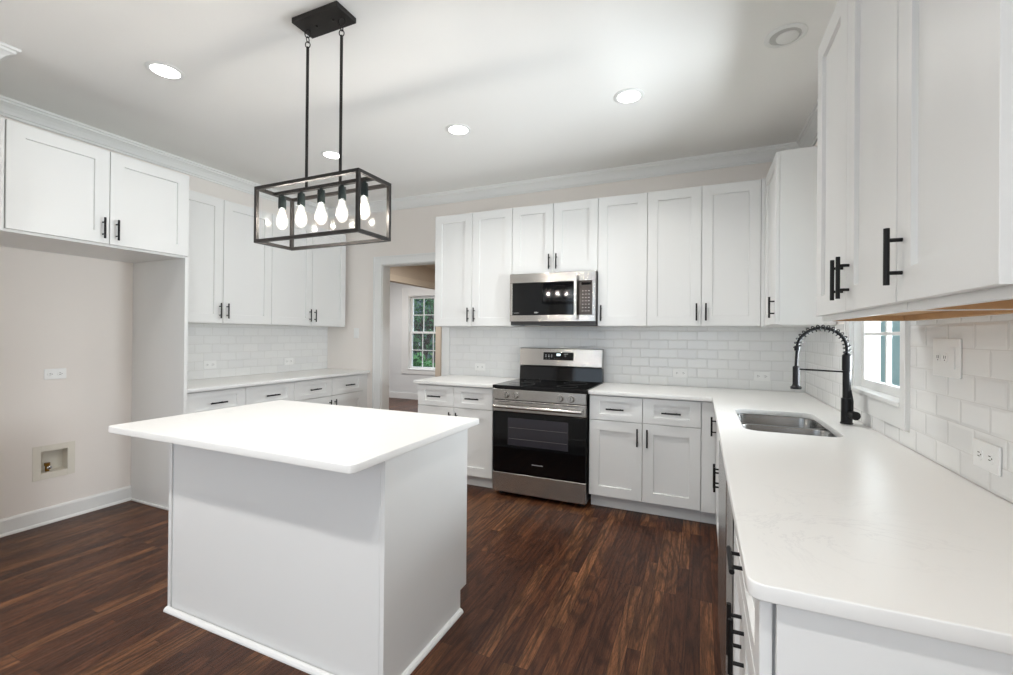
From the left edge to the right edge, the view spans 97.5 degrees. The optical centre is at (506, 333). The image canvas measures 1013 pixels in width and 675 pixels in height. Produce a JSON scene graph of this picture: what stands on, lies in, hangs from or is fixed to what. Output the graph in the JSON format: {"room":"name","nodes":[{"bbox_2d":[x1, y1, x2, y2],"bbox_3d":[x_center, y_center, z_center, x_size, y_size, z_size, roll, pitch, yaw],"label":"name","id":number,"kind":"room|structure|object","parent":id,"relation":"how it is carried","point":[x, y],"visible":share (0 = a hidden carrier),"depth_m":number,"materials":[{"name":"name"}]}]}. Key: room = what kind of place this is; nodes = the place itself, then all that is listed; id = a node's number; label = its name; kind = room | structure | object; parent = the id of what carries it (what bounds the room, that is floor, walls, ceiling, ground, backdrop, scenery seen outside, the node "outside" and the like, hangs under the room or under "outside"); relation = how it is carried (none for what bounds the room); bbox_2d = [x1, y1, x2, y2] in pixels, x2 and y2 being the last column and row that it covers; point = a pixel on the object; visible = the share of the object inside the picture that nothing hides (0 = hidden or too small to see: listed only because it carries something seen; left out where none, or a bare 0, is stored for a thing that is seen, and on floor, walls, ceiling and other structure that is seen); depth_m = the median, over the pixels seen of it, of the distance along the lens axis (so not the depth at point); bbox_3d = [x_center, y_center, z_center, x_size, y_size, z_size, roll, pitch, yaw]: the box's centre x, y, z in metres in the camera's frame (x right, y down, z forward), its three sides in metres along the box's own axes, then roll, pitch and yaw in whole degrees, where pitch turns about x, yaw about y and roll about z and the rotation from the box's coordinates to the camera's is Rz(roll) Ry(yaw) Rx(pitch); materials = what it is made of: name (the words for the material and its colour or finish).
{"room":"kitchen","nodes":[
{"label":"kitchen","id":0,"kind":"room"},
{"bbox_2d":[0,115,327,518],"bbox_3d":[-2.824,-0.089,4.091,0.140,2.830,3.165,0,0,24],"label":"wall","id":1,"kind":"structure","parent":0,"point":[73,313],"depth_m":3.18,"materials":[{"name":"white paint"}]},
{"bbox_2d":[32,441,74,481],"bbox_3d":[-3.219,0.892,3.139,0.095,0.234,0.224,0,0,24],"label":"water supply box","id":2,"kind":"object","parent":1,"relation":"attached to","point":[53,460],"visible":0.99,"depth_m":3.15,"materials":[{"name":"beige plastic"}]},
{"bbox_2d":[44,368,65,379],"bbox_3d":[-3.170,0.283,3.120,0.008,0.074,0.118,0,0,24],"label":"power outlet","id":3,"kind":"object","parent":1,"relation":"attached to","point":[59,373],"visible":1,"depth_m":3.12,"materials":[{"name":"white plastic"}]},
{"bbox_2d":[203,360,215,368],"bbox_3d":[-2.734,0.286,4.094,0.008,0.074,0.118,0,0,24],"label":"power outlet","id":4,"kind":"object","parent":1,"relation":"attached to","point":[206,364],"visible":1,"depth_m":4.09,"materials":[{"name":"white plastic"}]},
{"bbox_2d":[187,190,271,324],"bbox_3d":[-2.603,-0.629,3.928,0.371,1.080,0.953,0,0,24],"label":"upper cabinet","id":5,"kind":"object","parent":1,"relation":"attached to","point":[230,274],"visible":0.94,"depth_m":3.90,"materials":[{"name":"white paint"}]},
{"bbox_2d":[187,323,327,379],"bbox_3d":[-2.575,0.164,4.478,0.008,0.501,1.992,0,0,24],"label":"backsplash","id":6,"kind":"structure","parent":1,"relation":"attached to","point":[237,350],"depth_m":4.50,"materials":[{"name":"white tile"}]},
{"bbox_2d":[284,358,292,364],"bbox_3d":[-2.391,0.304,4.877,0.008,0.074,0.118,0,0,24],"label":"power outlet","id":7,"kind":"object","parent":1,"relation":"attached to","point":[287,361],"visible":1,"depth_m":4.87,"materials":[{"name":"white plastic"}]},
{"bbox_2d":[270,214,345,326],"bbox_3d":[-2.215,-0.623,4.811,0.371,1.080,0.976,0,0,24],"label":"upper cabinet","id":8,"kind":"object","parent":1,"relation":"attached to","point":[308,285],"visible":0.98,"depth_m":4.70,"materials":[{"name":"white paint"}]},
{"bbox_2d":[0,41,817,218],"bbox_3d":[-1.365,-1.451,1.116,4.902,0.100,7.200,0,0,24],"label":"trim","id":9,"kind":"structure","parent":1,"relation":"attached to","point":[10,108],"depth_m":3.79,"materials":[{"name":"white paint"}]},
{"bbox_2d":[0,397,721,674],"bbox_3d":[-2.110,1.393,4.316,9.200,0.120,12.900,0,0,24],"label":"floor","id":10,"kind":"structure","parent":0,"point":[552,587],"depth_m":2.23,"materials":[{"name":"brown wood"}]},
{"bbox_2d":[0,117,188,510],"bbox_3d":[-2.865,0.072,2.950,0.701,2.500,1.036,0,0,24],"label":"tall cabinet","id":11,"kind":"object","parent":10,"relation":"on","point":[59,194],"visible":0.84,"depth_m":3.04,"materials":[{"name":"white paint"}]},
{"bbox_2d":[187,382,293,413],"bbox_3d":[-2.482,0.886,3.877,0.669,0.884,0.976,0,0,24],"label":"base cabinet","id":12,"kind":"object","parent":10,"relation":"on","point":[202,401],"visible":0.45,"depth_m":3.69,"materials":[{"name":"white paint"}]},
{"bbox_2d":[163,429,466,674],"bbox_3d":[-0.896,0.894,2.184,1.308,0.884,0.706,0,0,24],"label":"kitchen island","id":13,"kind":"object","parent":10,"relation":"on","point":[313,571],"visible":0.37,"depth_m":1.84,"materials":[{"name":"white paint"}]},
{"bbox_2d":[108,400,478,473],"bbox_3d":[-0.964,0.435,2.116,1.414,0.030,0.899,0,0,24],"label":"island countertop","id":14,"kind":"structure","parent":13,"relation":"on","point":[335,438],"depth_m":1.91,"materials":[{"name":"white stone"}]},
{"bbox_2d":[293,373,366,407],"bbox_3d":[-2.082,0.892,4.789,0.669,0.884,1.016,0,0,24],"label":"base cabinet","id":15,"kind":"object","parent":10,"relation":"on","point":[349,390],"visible":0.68,"depth_m":4.68,"materials":[{"name":"white paint"}]},
{"bbox_2d":[187,368,369,392],"bbox_3d":[-2.272,0.431,4.342,0.660,0.030,1.992,0,0,24],"label":"countertop","id":16,"kind":"structure","parent":15,"relation":"on","point":[197,385],"depth_m":4.11,"materials":[{"name":"white stone"}]},
{"bbox_2d":[418,384,493,487],"bbox_3d":[-0.347,0.905,4.213,0.765,0.884,0.679,0,0,24],"label":"base cabinet","id":17,"kind":"object","parent":10,"relation":"on","point":[461,401],"visible":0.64,"depth_m":3.87,"materials":[{"name":"white paint"}]},
{"bbox_2d":[414,375,518,387],"bbox_3d":[-0.353,0.447,4.220,0.813,0.030,0.659,0,0,24],"label":"countertop","id":18,"kind":"structure","parent":17,"relation":"on","point":[451,380],"depth_m":4.07,"materials":[{"name":"white stone"}]},
{"bbox_2d":[493,347,603,505],"bbox_3d":[0.369,0.744,3.845,0.800,1.218,0.732,0,0,24],"label":"electric range","id":19,"kind":"object","parent":10,"relation":"on","point":[541,419],"visible":0.94,"depth_m":3.60,"materials":[{"name":"grey metal"}]},
{"bbox_2d":[504,388,590,502],"bbox_3d":[0.387,0.889,3.889,0.788,0.858,0.625,0,0,24],"label":"oven","id":20,"kind":"object","parent":19,"relation":"in","point":[588,495],"depth_m":3.49,"materials":[{"name":"black glass"}]},
{"bbox_2d":[493,378,602,392],"bbox_3d":[0.370,0.445,3.843,0.800,0.028,0.608,0,0,24],"label":"cooktop","id":21,"kind":"object","parent":19,"relation":"in","point":[522,385],"depth_m":3.71,"materials":[{"name":"black glass"}]},
{"bbox_2d":[589,394,700,521],"bbox_3d":[1.127,0.916,3.566,0.797,0.884,0.679,0,0,24],"label":"base cabinet","id":22,"kind":"object","parent":10,"relation":"on","point":[645,453],"visible":0.99,"depth_m":3.28,"materials":[{"name":"white paint"}]},
{"bbox_2d":[701,401,715,523],"bbox_3d":[1.836,0.921,3.275,0.735,0.884,0.644,0,0,24],"label":"base cabinet","id":23,"kind":"object","parent":10,"relation":"on","point":[708,442],"visible":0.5,"depth_m":3.11,"materials":[{"name":"white paint"}]},
{"bbox_2d":[711,417,716,526],"bbox_3d":[1.672,0.918,2.829,0.675,0.884,0.262,0,0,24],"label":"base cabinet","id":24,"kind":"object","parent":10,"relation":"on","point":[712,421],"visible":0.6,"depth_m":3.00,"materials":[{"name":"white paint"}]},
{"bbox_2d":[718,440,733,674],"bbox_3d":[1.096,0.910,1.578,0.600,0.882,0.605,0,0,24],"label":"dishwasher","id":25,"kind":"object","parent":10,"relation":"on","point":[725,518],"visible":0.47,"depth_m":1.51,"materials":[{"name":"grey metal"}]},
{"bbox_2d":[713,429,827,538],"bbox_3d":[1.432,0.914,2.281,0.675,0.884,0.930,0,0,24],"label":"base cabinet","id":26,"kind":"object","parent":10,"relation":"on","point":[714,467],"visible":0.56,"depth_m":2.74,"materials":[{"name":"white paint"}]},
{"bbox_2d":[588,382,1012,654],"bbox_3d":[0.958,0.452,2.267,1.532,0.030,3.184,0,0,24],"label":"countertop","id":27,"kind":"structure","parent":26,"relation":"on","point":[857,524],"depth_m":1.00,"materials":[{"name":"white stone"}]},
{"bbox_2d":[737,414,836,436],"bbox_3d":[1.394,0.561,2.251,0.417,0.181,0.702,0,0,24],"label":"sink","id":28,"kind":"object","parent":27,"relation":"in","point":[766,423],"visible":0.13,"depth_m":2.46,"materials":[{"name":"grey metal"}]},
{"bbox_2d":[737,414,825,429],"bbox_3d":[1.465,0.563,2.414,0.417,0.181,0.347,0,0,24],"label":"basin","id":29,"kind":"object","parent":28,"relation":"in","point":[751,419],"depth_m":2.53,"materials":[{"name":"grey metal"}]},
{"bbox_2d":[742,424,836,436],"bbox_3d":[1.323,0.560,2.089,0.417,0.181,0.347,0,0,24],"label":"basin","id":30,"kind":"object","parent":28,"relation":"in","point":[757,427],"depth_m":2.23,"materials":[{"name":"grey metal"}]},
{"bbox_2d":[790,325,860,424],"bbox_3d":[1.573,0.198,2.200,0.276,0.488,0.106,0,0,24],"label":"spring faucet","id":31,"kind":"object","parent":27,"relation":"on","point":[848,414],"visible":1,"depth_m":2.18,"materials":[{"name":"black metal"}]},
{"bbox_2d":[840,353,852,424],"bbox_3d":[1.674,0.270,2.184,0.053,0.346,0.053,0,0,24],"label":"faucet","id":32,"kind":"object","parent":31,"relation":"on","point":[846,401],"depth_m":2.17,"materials":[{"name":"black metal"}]},
{"bbox_2d":[726,525,1012,674],"bbox_3d":[0.859,0.905,0.969,0.679,0.884,0.685,0,0,24],"label":"base cabinet","id":33,"kind":"object","parent":10,"relation":"on","point":[763,638],"visible":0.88,"depth_m":0.74,"materials":[{"name":"white paint"}]},
{"bbox_2d":[389,282,434,393],"bbox_3d":[-1.677,0.002,9.115,6.120,2.700,0.140,0,0,24],"label":"wall","id":34,"kind":"structure","parent":0,"point":[398,382],"depth_m":9.31,"materials":[{"name":"white paint"}]},
{"bbox_2d":[389,392,417,399],"bbox_3d":[-2.929,1.282,9.570,3.480,0.120,0.016,0,0,24],"label":"baseboard","id":35,"kind":"structure","parent":34,"relation":"attached to","point":[391,394],"depth_m":9.21,"materials":[{"name":"white paint"}]},
{"bbox_2d":[401,288,435,374],"bbox_3d":[-1.599,-0.051,9.067,1.199,1.769,0.166,0,0,24],"label":"window","id":36,"kind":"structure","parent":34,"relation":"in","point":[408,294],"depth_m":9.19,"materials":[{"name":"white paint"}]},
{"bbox_2d":[390,265,441,376],"bbox_3d":[-1.951,0.051,7.297,0.120,2.585,3.410,0,0,24],"label":"wall","id":37,"kind":"structure","parent":0,"point":[419,272],"depth_m":8.21,"materials":[{"name":"beige paint"}]},
{"bbox_2d":[390,274,434,288],"bbox_3d":[-1.796,-0.917,7.470,0.012,0.105,2.900,0,0,24],"label":"trim","id":38,"kind":"structure","parent":37,"relation":"attached to","point":[396,278],"depth_m":7.76,"materials":[{"name":"beige paint"}]},
{"bbox_2d":[0,0,837,207],"bbox_3d":[-3.162,-1.574,1.867,9.200,0.120,7.530,0,0,24],"label":"ceiling","id":39,"kind":"structure","parent":0,"point":[535,84],"depth_m":2.61,"materials":[{"name":"white paint"}]},
{"bbox_2d":[145,61,184,79],"bbox_3d":[-1.947,-1.498,2.535,0.183,0.007,0.183,0,0,24],"label":"recessed light","id":40,"kind":"object","parent":39,"relation":"in","point":[161,69],"visible":1,"depth_m":2.53,"materials":[{"name":"white paint"}]},
{"bbox_2d":[254,1,390,250],"bbox_3d":[-0.870,-0.963,2.099,0.639,1.061,0.217,0,0,24],"label":"pendant light","id":41,"kind":"object","parent":39,"relation":"hanging from","point":[333,16],"visible":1,"depth_m":2.08,"materials":[{"name":"black metal"}]},
{"bbox_2d":[278,195,285,209],"bbox_3d":[-1.113,-0.653,2.203,0.036,0.070,0.036,0,0,24],"label":"socket","id":42,"kind":"object","parent":41,"relation":"attached to","point":[281,199],"depth_m":2.19,"materials":[{"name":"black metal"}]},
{"bbox_2d":[297,191,304,206],"bbox_3d":[-0.995,-0.652,2.151,0.036,0.070,0.036,0,0,24],"label":"socket","id":43,"kind":"object","parent":41,"relation":"attached to","point":[300,196],"depth_m":2.14,"materials":[{"name":"black metal"}]},
{"bbox_2d":[317,188,324,203],"bbox_3d":[-0.876,-0.651,2.100,0.036,0.070,0.036,0,0,24],"label":"socket","id":44,"kind":"object","parent":41,"relation":"attached to","point":[320,192],"depth_m":2.09,"materials":[{"name":"black metal"}]},
{"bbox_2d":[338,185,345,200],"bbox_3d":[-0.758,-0.650,2.048,0.036,0.070,0.036,0,0,24],"label":"socket","id":45,"kind":"object","parent":41,"relation":"attached to","point":[341,188],"depth_m":2.03,"materials":[{"name":"black metal"}]},
{"bbox_2d":[361,181,367,197],"bbox_3d":[-0.640,-0.649,1.996,0.036,0.070,0.036,0,0,24],"label":"socket","id":46,"kind":"object","parent":41,"relation":"attached to","point":[364,186],"depth_m":1.98,"materials":[{"name":"black metal"}]},
{"bbox_2d":[320,150,343,159],"bbox_3d":[-1.454,-1.490,3.708,0.183,0.007,0.183,0,0,24],"label":"recessed light","id":47,"kind":"object","parent":39,"relation":"in","point":[329,154],"visible":0.8,"depth_m":3.69,"materials":[{"name":"white paint"}]},
{"bbox_2d":[446,124,470,135],"bbox_3d":[-0.350,-1.482,3.232,0.183,0.007,0.183,0,0,24],"label":"recessed light","id":48,"kind":"object","parent":39,"relation":"in","point":[454,129],"visible":1,"depth_m":3.22,"materials":[{"name":"white paint"}]},
{"bbox_2d":[614,88,643,103],"bbox_3d":[0.762,-1.474,2.763,0.183,0.007,0.183,0,0,24],"label":"recessed light","id":49,"kind":"object","parent":39,"relation":"in","point":[630,95],"visible":1,"depth_m":2.76,"materials":[{"name":"white paint"}]},
{"bbox_2d":[764,23,807,47],"bbox_3d":[1.380,-1.465,2.197,0.183,0.017,0.183,0,0,24],"label":"recessed light","id":50,"kind":"object","parent":39,"relation":"in","point":[788,34],"visible":1,"depth_m":2.18,"materials":[{"name":"white paint"}]},
{"bbox_2d":[421,264,434,268],"bbox_3d":[-2.434,-1.303,7.518,6.000,0.115,3.410,0,0,24],"label":"ceiling","id":51,"kind":"structure","parent":0,"point":[432,265],"depth_m":8.16,"materials":[{"name":"beige paint"}]},
{"bbox_2d":[327,162,786,407],"bbox_3d":[0.095,-0.063,4.468,4.903,2.830,0.130,0,0,24],"label":"wall","id":52,"kind":"structure","parent":0,"point":[412,229],"depth_m":4.94,"materials":[{"name":"white paint"}]},
{"bbox_2d":[354,328,358,337],"bbox_3d":[-1.762,-0.007,5.205,0.074,0.118,0.009,0,0,24],"label":"light switch","id":53,"kind":"object","parent":52,"relation":"attached to","point":[356,330],"visible":1,"depth_m":5.20,"materials":[{"name":"white plastic"}]},
{"bbox_2d":[372,252,449,409],"bbox_3d":[-1.038,0.235,4.958,1.012,2.218,0.170,0,0,24],"label":"door frame","id":54,"kind":"structure","parent":52,"relation":"in","point":[382,264],"depth_m":5.07,"materials":[{"name":"white paint"}]},
{"bbox_2d":[435,208,524,326],"bbox_3d":[-0.267,-0.608,4.345,0.824,1.080,0.375,0,0,24],"label":"upper cabinet","id":55,"kind":"object","parent":52,"relation":"attached to","point":[473,251],"visible":0.99,"depth_m":4.20,"materials":[{"name":"white paint"}]},
{"bbox_2d":[475,363,484,370],"bbox_3d":[-0.270,0.341,4.540,0.118,0.074,0.008,0,0,24],"label":"power outlet","id":56,"kind":"object","parent":52,"relation":"attached to","point":[478,366],"visible":1,"depth_m":4.54,"materials":[{"name":"white plastic"}]},
{"bbox_2d":[512,198,598,274],"bbox_3d":[0.471,-0.835,4.023,0.783,0.614,0.375,0,0,24],"label":"upper cabinet","id":57,"kind":"object","parent":52,"relation":"attached to","point":[562,236],"visible":0.96,"depth_m":3.87,"materials":[{"name":"white paint"}]},
{"bbox_2d":[510,270,597,325],"bbox_3d":[0.453,-0.299,3.991,0.773,0.455,0.441,0,0,24],"label":"microwave","id":58,"kind":"object","parent":57,"relation":"attached to","point":[556,298],"visible":1,"depth_m":3.82,"materials":[{"name":"grey metal"}]},
{"bbox_2d":[598,192,647,326],"bbox_3d":[1.010,-0.598,3.785,0.398,1.080,0.375,0,0,24],"label":"upper cabinet","id":59,"kind":"object","parent":52,"relation":"attached to","point":[623,219],"visible":0.99,"depth_m":3.65,"materials":[{"name":"white paint"}]},
{"bbox_2d":[449,327,804,391],"bbox_3d":[0.851,0.192,4.059,3.170,0.501,0.008,0,0,24],"label":"backsplash","id":60,"kind":"structure","parent":52,"relation":"attached to","point":[713,357],"depth_m":3.85,"materials":[{"name":"white tile"}]},
{"bbox_2d":[673,369,687,377],"bbox_3d":[1.476,0.336,3.775,0.118,0.074,0.008,0,0,24],"label":"power outlet","id":61,"kind":"object","parent":52,"relation":"attached to","point":[683,373],"visible":1,"depth_m":3.77,"materials":[{"name":"white plastic"}]},
{"bbox_2d":[647,179,760,326],"bbox_3d":[1.557,-0.594,3.545,0.798,1.080,0.375,0,0,24],"label":"upper cabinet","id":62,"kind":"object","parent":52,"relation":"attached to","point":[704,242],"visible":1,"depth_m":3.40,"materials":[{"name":"white paint"}]},
{"bbox_2d":[753,371,769,380],"bbox_3d":[2.031,0.340,3.532,0.118,0.074,0.008,0,0,24],"label":"power outlet","id":63,"kind":"object","parent":52,"relation":"attached to","point":[757,376],"visible":1,"depth_m":3.53,"materials":[{"name":"white plastic"}]},
{"bbox_2d":[810,142,1011,503],"bbox_3d":[0.946,-0.069,0.165,0.112,2.830,7.330,0,0,24],"label":"wall","id":64,"kind":"structure","parent":0,"point":[837,322],"depth_m":1.83,"materials":[{"name":"white paint"}]},
{"bbox_2d":[760,146,835,326],"bbox_3d":[1.977,-0.592,3.101,0.349,1.080,0.850,0,0,24],"label":"upper cabinet","id":65,"kind":"object","parent":64,"relation":"attached to","point":[789,187],"visible":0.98,"depth_m":2.74,"materials":[{"name":"white paint"}]},
{"bbox_2d":[844,321,909,431],"bbox_3d":[1.760,-0.239,2.051,0.138,1.242,0.798,0,0,24],"label":"window","id":66,"kind":"structure","parent":64,"relation":"in","point":[887,402],"depth_m":2.09,"materials":[{"name":"white paint"}]},
{"bbox_2d":[805,314,1012,503],"bbox_3d":[1.667,0.192,1.964,0.008,0.501,3.190,0,0,24],"label":"backsplash","id":67,"kind":"structure","parent":64,"relation":"attached to","point":[946,413],"depth_m":1.40,"materials":[{"name":"white tile"}]},
{"bbox_2d":[816,0,1012,320],"bbox_3d":[1.215,-0.597,1.362,0.349,1.094,0.797,0,0,24],"label":"upper cabinet","id":68,"kind":"object","parent":64,"relation":"attached to","point":[857,131],"visible":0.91,"depth_m":1.34,"materials":[{"name":"white paint"}]},
{"bbox_2d":[933,339,961,378],"bbox_3d":[1.431,0.079,1.447,0.009,0.125,0.175,0,0,24],"label":"power outlet","id":69,"kind":"object","parent":64,"relation":"attached to","point":[947,353],"visible":1,"depth_m":1.43,"materials":[{"name":"white plastic"}]},
{"bbox_2d":[936,352,940,361],"bbox_3d":[1.448,0.079,1.489,0.002,0.033,0.033,0,0,24],"label":"receptacle","id":70,"kind":"object","parent":69,"relation":"attached to","point":[938,354],"depth_m":1.48,"materials":[{"name":"grey plastic"}]},
{"bbox_2d":[942,353,947,362],"bbox_3d":[1.429,0.079,1.448,0.002,0.033,0.033,0,0,24],"label":"receptacle","id":71,"kind":"object","parent":69,"relation":"attached to","point":[944,355],"depth_m":1.44,"materials":[{"name":"grey plastic"}]},
{"bbox_2d":[883,0,1012,310],"bbox_3d":[0.974,-0.601,0.813,0.349,1.094,0.398,0,0,24],"label":"upper cabinet","id":72,"kind":"object","parent":64,"relation":"attached to","point":[954,240],"visible":1,"depth_m":0.83,"materials":[{"name":"white paint"}]},
{"bbox_2d":[973,438,1001,476],"bbox_3d":[1.339,0.342,1.240,0.008,0.078,0.125,0,0,24],"label":"power outlet","id":73,"kind":"object","parent":64,"relation":"attached to","point":[987,456],"visible":1,"depth_m":1.23,"materials":[{"name":"white plastic"}]},
{"bbox_2d":[976,448,982,459],"bbox_3d":[1.347,0.343,1.264,0.002,0.033,0.033,0,0,24],"label":"receptacle","id":74,"kind":"object","parent":73,"relation":"attached to","point":[979,451],"depth_m":1.26,"materials":[{"name":"white plastic"}]},
{"bbox_2d":[987,452,994,464],"bbox_3d":[1.326,0.342,1.217,0.002,0.033,0.033,0,0,24],"label":"receptacle","id":75,"kind":"object","parent":73,"relation":"attached to","point":[990,455],"depth_m":1.21,"materials":[{"name":"white plastic"}]},
{"bbox_3d":[15.123,2.121,32.680,80.000,0.100,56.100,0,0,24],"label":"lawn","id":76,"kind":"structure","parent":0,"visible":0},
{"bbox_2d":[413,352,434,366],"bbox_3d":[-2.414,1.160,11.598,1.832,1.390,1.161,0,0,24],"label":"shrub","id":77,"kind":"object","parent":76,"relation":"on","point":[416,359],"visible":0.09,"depth_m":11.39,"materials":[{"name":"green plant"}]},
{"bbox_2d":[413,298,435,366],"bbox_3d":[-2.684,0.210,14.963,2.380,3.316,2.568,0,0,24],"label":"tree","id":78,"kind":"object","parent":76,"relation":"on","point":[430,325],"visible":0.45,"depth_m":14.86,"materials":[{"name":"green plant"}]},
{"bbox_2d":[413,299,435,359],"bbox_3d":[-5.505,-1.941,25.376,6.614,7.792,3.512,0,0,24],"label":"evergreen tree","id":79,"kind":"object","parent":76,"relation":"on","point":[419,301],"visible":0.02,"depth_m":24.33,"materials":[{"name":"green plant"}]},
{"bbox_2d":[414,298,434,366],"bbox_3d":[-3.305,-1.117,19.558,4.365,6.002,4.275,0,0,24],"label":"tree","id":80,"kind":"object","parent":76,"relation":"on","point":[431,298],"visible":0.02,"depth_m":19.50,"materials":[{"name":"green plant"}]},
{"bbox_2d":[880,321,899,385],"bbox_3d":[11.137,-1.281,11.576,8.800,6.500,4.600,0,0,24],"label":"neighbouring house","id":81,"kind":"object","parent":76,"relation":"on","point":[895,324],"visible":0.02,"depth_m":10.31,"materials":[{"name":"blue"}]},
{"bbox_3d":[-3.950,-0.110,0.583,0.893,2.830,4.165,0,0,24],"label":"wall","id":82,"kind":"structure","parent":0,"visible":0},
{"bbox_2d":[0,485,131,537],"bbox_3d":[-3.682,1.251,1.010,0.778,0.114,5.181,0,0,24],"label":"baseboard","id":83,"kind":"structure","parent":82,"relation":"attached to","point":[18,523],"depth_m":3.15,"materials":[{"name":"white paint"}]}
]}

